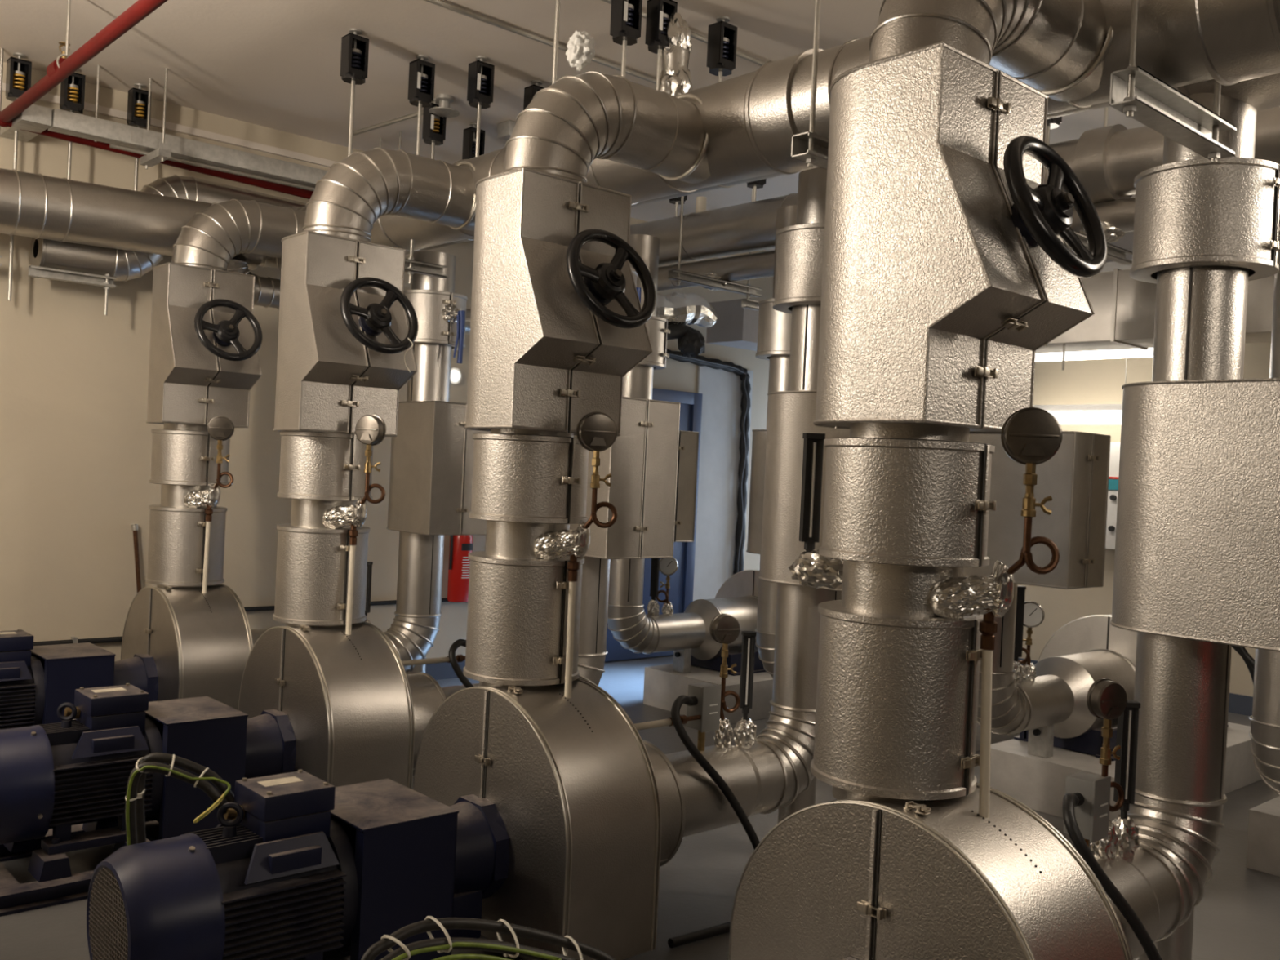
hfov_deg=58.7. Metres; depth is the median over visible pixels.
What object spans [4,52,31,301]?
hanger
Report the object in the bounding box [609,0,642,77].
hanger
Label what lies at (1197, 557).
jacket
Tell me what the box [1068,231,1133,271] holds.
trim
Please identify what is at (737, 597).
pump
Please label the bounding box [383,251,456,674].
pipe
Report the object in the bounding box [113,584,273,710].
pump
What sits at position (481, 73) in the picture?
hanger
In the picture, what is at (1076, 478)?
jacket
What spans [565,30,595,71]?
foil tip
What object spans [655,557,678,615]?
gauge
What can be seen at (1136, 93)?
hanger
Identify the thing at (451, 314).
lever
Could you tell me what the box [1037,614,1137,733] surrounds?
pump
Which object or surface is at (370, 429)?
pressure gauge
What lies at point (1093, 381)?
wall
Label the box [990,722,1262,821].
plinth
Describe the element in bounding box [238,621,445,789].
pump
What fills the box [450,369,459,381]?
diffuser
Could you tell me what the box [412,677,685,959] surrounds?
pump
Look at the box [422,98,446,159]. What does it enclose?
hanger
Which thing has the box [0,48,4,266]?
hanger
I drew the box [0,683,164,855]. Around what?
motor
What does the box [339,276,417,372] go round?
handwheel
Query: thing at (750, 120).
header
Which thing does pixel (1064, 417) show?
diffuser
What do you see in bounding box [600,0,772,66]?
conduit
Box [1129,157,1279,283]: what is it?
jacket
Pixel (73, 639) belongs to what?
pipe
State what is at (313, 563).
jacket
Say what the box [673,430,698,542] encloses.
jacket
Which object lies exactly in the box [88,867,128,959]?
fan grille
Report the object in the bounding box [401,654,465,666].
conduit
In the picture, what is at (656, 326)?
jacket
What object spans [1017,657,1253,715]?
baseboard
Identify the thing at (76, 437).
wall
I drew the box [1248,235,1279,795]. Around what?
pipe
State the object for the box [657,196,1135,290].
header
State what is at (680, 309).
flexible duct
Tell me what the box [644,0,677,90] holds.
hanger
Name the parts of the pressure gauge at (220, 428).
gauge stem, cock handle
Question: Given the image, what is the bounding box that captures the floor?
[0,654,1279,959]
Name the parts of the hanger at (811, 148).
threaded rod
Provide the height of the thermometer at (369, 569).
0.462 m
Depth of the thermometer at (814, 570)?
2.95 m
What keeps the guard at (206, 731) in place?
on the base frame at (55, 884)
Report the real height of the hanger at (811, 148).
1.040 m
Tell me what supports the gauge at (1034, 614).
on the pipe at (1055, 704)
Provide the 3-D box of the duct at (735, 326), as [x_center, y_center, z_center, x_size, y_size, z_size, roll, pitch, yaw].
[1.495,-1.240,9.853,2.200,0.330,0.400,2,1,-42]
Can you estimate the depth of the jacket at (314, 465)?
4.73 m
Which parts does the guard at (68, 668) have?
panel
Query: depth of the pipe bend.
6.59 m
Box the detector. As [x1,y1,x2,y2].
[428,93,459,117]
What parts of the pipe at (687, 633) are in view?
adjuster knob, support post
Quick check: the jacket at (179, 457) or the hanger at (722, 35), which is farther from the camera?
the jacket at (179, 457)
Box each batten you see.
[1032,358,1127,424]
[1035,347,1153,361]
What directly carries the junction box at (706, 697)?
attached to the pipe at (766, 777)
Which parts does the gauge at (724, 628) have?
gauge stem, cock handle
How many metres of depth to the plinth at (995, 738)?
6.80 m
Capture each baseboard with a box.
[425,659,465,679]
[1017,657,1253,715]
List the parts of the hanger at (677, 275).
threaded rod, threaded rod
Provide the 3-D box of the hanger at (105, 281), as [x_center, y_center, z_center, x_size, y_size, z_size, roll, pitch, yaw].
[-3.091,-1.079,6.197,0.430,0.320,0.050,2,1,-42]
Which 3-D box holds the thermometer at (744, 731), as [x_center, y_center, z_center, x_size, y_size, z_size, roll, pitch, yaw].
[0.417,0.822,4.426,0.096,0.462,0.093,2,1,-42]
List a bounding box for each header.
[0,0,1279,270]
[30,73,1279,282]
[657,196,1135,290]
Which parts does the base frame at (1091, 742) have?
rail, rail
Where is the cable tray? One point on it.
(157, 147)
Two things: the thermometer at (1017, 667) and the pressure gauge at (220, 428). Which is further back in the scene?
the pressure gauge at (220, 428)
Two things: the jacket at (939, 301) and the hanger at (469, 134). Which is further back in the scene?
the hanger at (469, 134)
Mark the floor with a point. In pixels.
(1237, 917)
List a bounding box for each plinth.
[643,663,773,724]
[975,723,1019,751]
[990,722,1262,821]
[1246,795,1279,876]
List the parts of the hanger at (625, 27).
drop rod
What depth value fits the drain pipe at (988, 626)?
2.55 m
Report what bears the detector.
attached to the ceiling
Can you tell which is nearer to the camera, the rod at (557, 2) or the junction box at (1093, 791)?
the junction box at (1093, 791)
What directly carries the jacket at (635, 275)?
attached to the pipe at (592, 652)
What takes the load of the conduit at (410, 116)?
attached to the ceiling
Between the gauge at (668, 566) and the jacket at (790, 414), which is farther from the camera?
the gauge at (668, 566)
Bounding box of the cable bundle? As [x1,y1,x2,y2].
[666,348,751,574]
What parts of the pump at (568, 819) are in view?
panel, panel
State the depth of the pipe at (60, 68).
5.23 m
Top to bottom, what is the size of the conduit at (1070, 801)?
0.740 m
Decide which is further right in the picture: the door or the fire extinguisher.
the door
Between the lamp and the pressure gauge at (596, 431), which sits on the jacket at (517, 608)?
the pressure gauge at (596, 431)
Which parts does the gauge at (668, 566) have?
gauge stem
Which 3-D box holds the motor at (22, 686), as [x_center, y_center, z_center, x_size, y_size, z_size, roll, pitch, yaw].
[-3.085,0.977,5.306,0.720,0.517,0.398,2,1,-42]
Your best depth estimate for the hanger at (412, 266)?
5.74 m
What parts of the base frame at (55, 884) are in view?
rail, rail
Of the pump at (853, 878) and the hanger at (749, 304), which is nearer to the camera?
the pump at (853, 878)
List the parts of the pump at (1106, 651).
panel, panel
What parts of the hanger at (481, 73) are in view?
drop rod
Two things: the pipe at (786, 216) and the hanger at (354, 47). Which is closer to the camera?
the hanger at (354, 47)
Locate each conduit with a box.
[352,111,417,136]
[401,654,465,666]
[423,0,656,84]
[448,639,473,688]
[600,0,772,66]
[634,714,701,730]
[667,694,759,948]
[1062,792,1162,959]
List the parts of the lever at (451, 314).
handle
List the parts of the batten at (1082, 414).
suspension rod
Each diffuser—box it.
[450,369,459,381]
[1048,410,1121,424]
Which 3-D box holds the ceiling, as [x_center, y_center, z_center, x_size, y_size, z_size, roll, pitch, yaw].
[2.380,-2.008,2.745,10.900,0.100,13.250,2,1,-42]
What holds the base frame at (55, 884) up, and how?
on the floor
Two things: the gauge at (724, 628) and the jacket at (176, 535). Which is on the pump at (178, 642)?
the jacket at (176, 535)
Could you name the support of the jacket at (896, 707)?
on the pump at (853, 878)
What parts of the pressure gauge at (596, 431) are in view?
gauge stem, cock handle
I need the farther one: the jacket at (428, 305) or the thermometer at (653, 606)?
the thermometer at (653, 606)
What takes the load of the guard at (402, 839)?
on the base frame
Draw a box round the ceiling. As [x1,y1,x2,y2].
[0,0,1145,251]
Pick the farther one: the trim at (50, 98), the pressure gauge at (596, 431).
the trim at (50, 98)
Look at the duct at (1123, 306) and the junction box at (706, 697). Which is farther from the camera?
the duct at (1123, 306)
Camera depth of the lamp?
8.08 m
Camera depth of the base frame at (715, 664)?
7.55 m
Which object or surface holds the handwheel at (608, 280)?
attached to the jacket at (540, 359)
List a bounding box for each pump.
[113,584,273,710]
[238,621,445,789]
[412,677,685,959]
[706,569,759,659]
[728,782,1133,959]
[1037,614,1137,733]
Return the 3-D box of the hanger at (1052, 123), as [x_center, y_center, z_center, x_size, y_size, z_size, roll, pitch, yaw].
[2.031,-1.827,5.647,0.104,0.340,0.096,2,1,-42]
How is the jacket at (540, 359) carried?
attached to the pipe at (574, 122)
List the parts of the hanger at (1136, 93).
threaded rod, threaded rod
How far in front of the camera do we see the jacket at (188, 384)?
5.84 m
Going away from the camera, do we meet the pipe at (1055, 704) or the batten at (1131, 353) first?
the pipe at (1055, 704)
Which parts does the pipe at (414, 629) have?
support leg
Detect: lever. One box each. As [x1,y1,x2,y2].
[441,304,465,364]
[635,287,640,303]
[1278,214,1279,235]
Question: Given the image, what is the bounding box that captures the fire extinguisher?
[447,534,473,602]
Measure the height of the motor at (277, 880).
0.517 m
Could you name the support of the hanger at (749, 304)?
hanging from the ceiling
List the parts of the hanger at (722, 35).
drop rod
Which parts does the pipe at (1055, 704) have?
adjuster knob, support post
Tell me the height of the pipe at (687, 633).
2.748 m
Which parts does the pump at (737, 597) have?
panel, panel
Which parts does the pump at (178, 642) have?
panel, panel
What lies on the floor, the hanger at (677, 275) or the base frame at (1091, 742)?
the base frame at (1091, 742)
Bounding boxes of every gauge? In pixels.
[183,416,234,508]
[322,414,386,528]
[533,411,617,559]
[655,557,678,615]
[709,613,740,748]
[928,407,1062,618]
[1017,600,1044,680]
[1086,678,1127,860]
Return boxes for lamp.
[450,367,462,384]
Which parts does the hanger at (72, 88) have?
drop rod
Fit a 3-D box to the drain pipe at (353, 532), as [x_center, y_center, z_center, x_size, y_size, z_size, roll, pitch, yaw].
[-1.205,0.410,4.750,0.045,0.476,0.052,2,1,-42]
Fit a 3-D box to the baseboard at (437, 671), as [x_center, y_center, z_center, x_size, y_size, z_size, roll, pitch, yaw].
[-3.218,1.285,6.502,7.570,0.140,0.015,2,1,-42]
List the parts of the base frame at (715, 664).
rail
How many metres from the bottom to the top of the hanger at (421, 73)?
0.620 m
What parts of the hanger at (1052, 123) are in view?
drop rod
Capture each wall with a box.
[0,62,773,661]
[1017,342,1271,696]
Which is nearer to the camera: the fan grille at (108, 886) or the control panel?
the fan grille at (108, 886)
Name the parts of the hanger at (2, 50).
threaded rod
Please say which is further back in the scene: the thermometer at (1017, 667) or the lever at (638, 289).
the lever at (638, 289)
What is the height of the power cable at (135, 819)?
0.645 m
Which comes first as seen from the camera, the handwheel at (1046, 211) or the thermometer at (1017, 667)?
the handwheel at (1046, 211)
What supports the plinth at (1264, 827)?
on the floor
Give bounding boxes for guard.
[31,642,115,724]
[144,696,248,839]
[330,778,458,959]
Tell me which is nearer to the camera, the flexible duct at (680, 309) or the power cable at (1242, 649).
the power cable at (1242, 649)
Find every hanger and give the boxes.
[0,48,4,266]
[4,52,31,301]
[28,265,115,315]
[59,68,85,179]
[126,83,151,191]
[340,28,368,156]
[404,239,448,284]
[407,54,435,155]
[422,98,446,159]
[462,122,484,159]
[466,55,494,156]
[523,80,544,110]
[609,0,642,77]
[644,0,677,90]
[667,188,761,298]
[669,195,687,216]
[706,16,737,82]
[741,297,759,311]
[746,178,766,201]
[791,0,828,169]
[1045,116,1062,144]
[1067,106,1132,264]
[1109,0,1236,163]
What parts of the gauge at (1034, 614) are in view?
gauge stem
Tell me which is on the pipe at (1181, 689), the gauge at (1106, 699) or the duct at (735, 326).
the gauge at (1106, 699)
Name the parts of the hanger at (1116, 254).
threaded rod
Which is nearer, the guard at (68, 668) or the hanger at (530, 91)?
the guard at (68, 668)
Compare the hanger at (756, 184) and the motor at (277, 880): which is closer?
the motor at (277, 880)
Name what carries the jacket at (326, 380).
attached to the pipe at (362, 188)
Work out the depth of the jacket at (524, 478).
3.65 m
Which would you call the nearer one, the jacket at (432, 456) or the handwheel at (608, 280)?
the handwheel at (608, 280)
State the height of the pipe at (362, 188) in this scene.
2.135 m
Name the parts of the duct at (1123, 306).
drop rod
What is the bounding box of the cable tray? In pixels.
[0,64,401,191]
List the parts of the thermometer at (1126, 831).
stem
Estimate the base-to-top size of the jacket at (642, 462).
0.765 m
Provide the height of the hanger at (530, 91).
1.100 m
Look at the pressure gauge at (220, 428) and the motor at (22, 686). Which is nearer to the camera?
the motor at (22, 686)
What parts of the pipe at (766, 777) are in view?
support leg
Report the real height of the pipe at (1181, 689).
2.800 m
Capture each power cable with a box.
[124,752,234,845]
[360,915,615,959]
[1231,644,1254,670]
[1235,645,1254,685]
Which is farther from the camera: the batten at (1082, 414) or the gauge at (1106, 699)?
the batten at (1082, 414)
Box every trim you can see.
[1,82,734,257]
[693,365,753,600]
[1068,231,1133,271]
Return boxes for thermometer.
[364,561,373,623]
[646,558,659,616]
[733,631,756,748]
[788,432,843,588]
[1013,585,1026,684]
[1111,699,1140,857]
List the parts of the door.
frame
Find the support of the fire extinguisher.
attached to the wall at (76, 437)
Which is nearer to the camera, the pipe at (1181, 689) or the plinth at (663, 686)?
the pipe at (1181, 689)
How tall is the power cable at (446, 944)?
0.682 m
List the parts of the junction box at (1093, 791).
stem, box lid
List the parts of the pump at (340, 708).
panel, panel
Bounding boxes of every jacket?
[145,504,227,586]
[146,262,262,427]
[149,429,230,486]
[272,230,417,436]
[272,523,369,625]
[276,431,373,501]
[386,400,490,535]
[403,289,467,350]
[462,551,584,685]
[464,166,653,436]
[468,432,588,524]
[569,396,680,559]
[631,267,638,287]
[637,315,670,369]
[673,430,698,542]
[746,429,766,554]
[755,297,791,359]
[758,390,849,591]
[772,222,824,314]
[810,600,983,799]
[813,41,1094,434]
[818,437,996,567]
[962,431,1111,589]
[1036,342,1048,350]
[1109,377,1279,651]
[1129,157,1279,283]
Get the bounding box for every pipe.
[0,0,313,199]
[33,635,122,645]
[156,198,306,587]
[201,505,213,593]
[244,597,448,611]
[285,146,475,626]
[345,524,358,635]
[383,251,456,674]
[440,556,610,698]
[479,71,710,686]
[564,554,579,697]
[607,234,722,673]
[630,106,1279,265]
[665,167,841,837]
[755,205,797,678]
[832,0,1106,799]
[977,583,1097,758]
[978,611,997,817]
[1094,93,1256,959]
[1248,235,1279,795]
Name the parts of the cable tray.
threaded rod, joint plate, threaded rod, threaded rod, threaded rod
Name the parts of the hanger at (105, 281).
threaded rod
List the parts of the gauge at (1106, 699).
gauge stem, cock handle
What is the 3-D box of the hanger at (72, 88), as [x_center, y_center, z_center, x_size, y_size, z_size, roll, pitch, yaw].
[-3.098,-1.915,6.189,0.104,0.650,0.096,2,1,-42]
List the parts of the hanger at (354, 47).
drop rod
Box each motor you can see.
[0,629,44,729]
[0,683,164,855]
[86,768,358,959]
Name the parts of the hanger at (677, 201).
drop rod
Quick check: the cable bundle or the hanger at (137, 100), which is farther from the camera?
the cable bundle
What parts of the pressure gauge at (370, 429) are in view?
gauge stem, cock handle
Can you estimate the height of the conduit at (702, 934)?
0.740 m
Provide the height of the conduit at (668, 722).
0.034 m
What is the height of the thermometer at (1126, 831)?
0.462 m
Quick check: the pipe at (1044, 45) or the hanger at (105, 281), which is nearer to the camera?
the pipe at (1044, 45)
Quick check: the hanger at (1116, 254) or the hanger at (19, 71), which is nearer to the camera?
the hanger at (1116, 254)
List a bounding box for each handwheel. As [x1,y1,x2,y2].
[194,298,262,360]
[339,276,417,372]
[566,228,655,328]
[1003,135,1106,278]
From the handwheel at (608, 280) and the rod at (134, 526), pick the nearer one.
the handwheel at (608, 280)
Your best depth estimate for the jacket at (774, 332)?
6.01 m
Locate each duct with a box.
[656,292,717,358]
[706,298,759,351]
[1035,268,1274,369]
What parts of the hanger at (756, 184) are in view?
drop rod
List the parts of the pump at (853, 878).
panel, panel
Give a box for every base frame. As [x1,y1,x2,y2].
[0,816,159,916]
[690,650,765,675]
[1013,724,1228,760]
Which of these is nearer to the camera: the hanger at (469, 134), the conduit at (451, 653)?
the conduit at (451, 653)
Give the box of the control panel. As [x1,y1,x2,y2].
[1105,442,1120,549]
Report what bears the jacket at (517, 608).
on the pump at (568, 819)
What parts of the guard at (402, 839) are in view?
panel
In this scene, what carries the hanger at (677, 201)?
hanging from the ceiling
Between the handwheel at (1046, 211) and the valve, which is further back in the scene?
the valve
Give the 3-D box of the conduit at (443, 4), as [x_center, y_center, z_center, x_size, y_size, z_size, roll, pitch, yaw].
[-0.603,-2.098,5.283,4.500,0.038,0.050,2,1,-42]
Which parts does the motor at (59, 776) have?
apron plate, lid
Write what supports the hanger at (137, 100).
hanging from the ceiling
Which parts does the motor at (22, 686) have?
apron plate, lid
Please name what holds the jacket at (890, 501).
attached to the pipe at (1044, 45)
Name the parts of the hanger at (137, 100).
drop rod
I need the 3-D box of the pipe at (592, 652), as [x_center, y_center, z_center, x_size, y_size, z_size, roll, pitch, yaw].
[-0.549,0.086,5.490,1.044,2.800,0.318,2,1,-42]
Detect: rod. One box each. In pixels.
[131,524,141,593]
[551,0,560,84]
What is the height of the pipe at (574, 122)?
2.135 m
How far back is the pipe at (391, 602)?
7.24 m
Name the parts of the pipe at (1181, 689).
support leg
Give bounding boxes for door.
[604,387,702,662]
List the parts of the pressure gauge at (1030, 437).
gauge stem, cock handle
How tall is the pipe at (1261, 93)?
0.781 m
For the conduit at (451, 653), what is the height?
0.740 m
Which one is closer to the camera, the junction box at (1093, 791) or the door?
the junction box at (1093, 791)
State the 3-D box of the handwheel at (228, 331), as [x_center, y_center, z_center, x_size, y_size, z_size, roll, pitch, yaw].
[-2.108,-0.769,5.829,0.351,0.324,0.165,2,1,-42]
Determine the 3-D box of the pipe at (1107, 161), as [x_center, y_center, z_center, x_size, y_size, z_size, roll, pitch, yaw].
[2.354,-1.523,5.280,0.364,0.432,7.600,2,1,-42]
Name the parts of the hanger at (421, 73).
drop rod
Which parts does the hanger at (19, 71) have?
drop rod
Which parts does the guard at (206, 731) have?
panel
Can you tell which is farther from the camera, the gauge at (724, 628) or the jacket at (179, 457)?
the jacket at (179, 457)
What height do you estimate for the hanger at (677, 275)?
0.900 m
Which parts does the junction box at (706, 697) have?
stem, box lid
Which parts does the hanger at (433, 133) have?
drop rod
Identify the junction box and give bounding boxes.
[686,682,721,751]
[1063,771,1111,847]
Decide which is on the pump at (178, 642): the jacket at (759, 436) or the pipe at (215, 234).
the pipe at (215, 234)
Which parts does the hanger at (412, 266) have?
threaded rod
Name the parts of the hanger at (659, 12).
drop rod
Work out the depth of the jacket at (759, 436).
6.03 m
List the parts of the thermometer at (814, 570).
stem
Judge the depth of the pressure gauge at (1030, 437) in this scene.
2.52 m
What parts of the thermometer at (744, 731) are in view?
stem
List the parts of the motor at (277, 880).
apron plate, lid, apron plate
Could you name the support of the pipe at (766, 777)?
on the floor
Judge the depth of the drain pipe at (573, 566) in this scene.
3.66 m
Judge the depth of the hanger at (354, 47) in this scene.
5.45 m
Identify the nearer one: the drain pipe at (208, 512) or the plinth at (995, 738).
the drain pipe at (208, 512)
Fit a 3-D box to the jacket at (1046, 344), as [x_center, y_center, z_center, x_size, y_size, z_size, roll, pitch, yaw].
[1.673,-0.759,5.207,0.382,0.300,0.391,2,1,-42]
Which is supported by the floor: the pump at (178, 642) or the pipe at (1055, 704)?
the pipe at (1055, 704)
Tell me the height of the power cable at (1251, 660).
0.920 m
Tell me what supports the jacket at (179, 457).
attached to the pipe at (215, 234)
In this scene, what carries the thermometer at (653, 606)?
on the pipe at (687, 633)

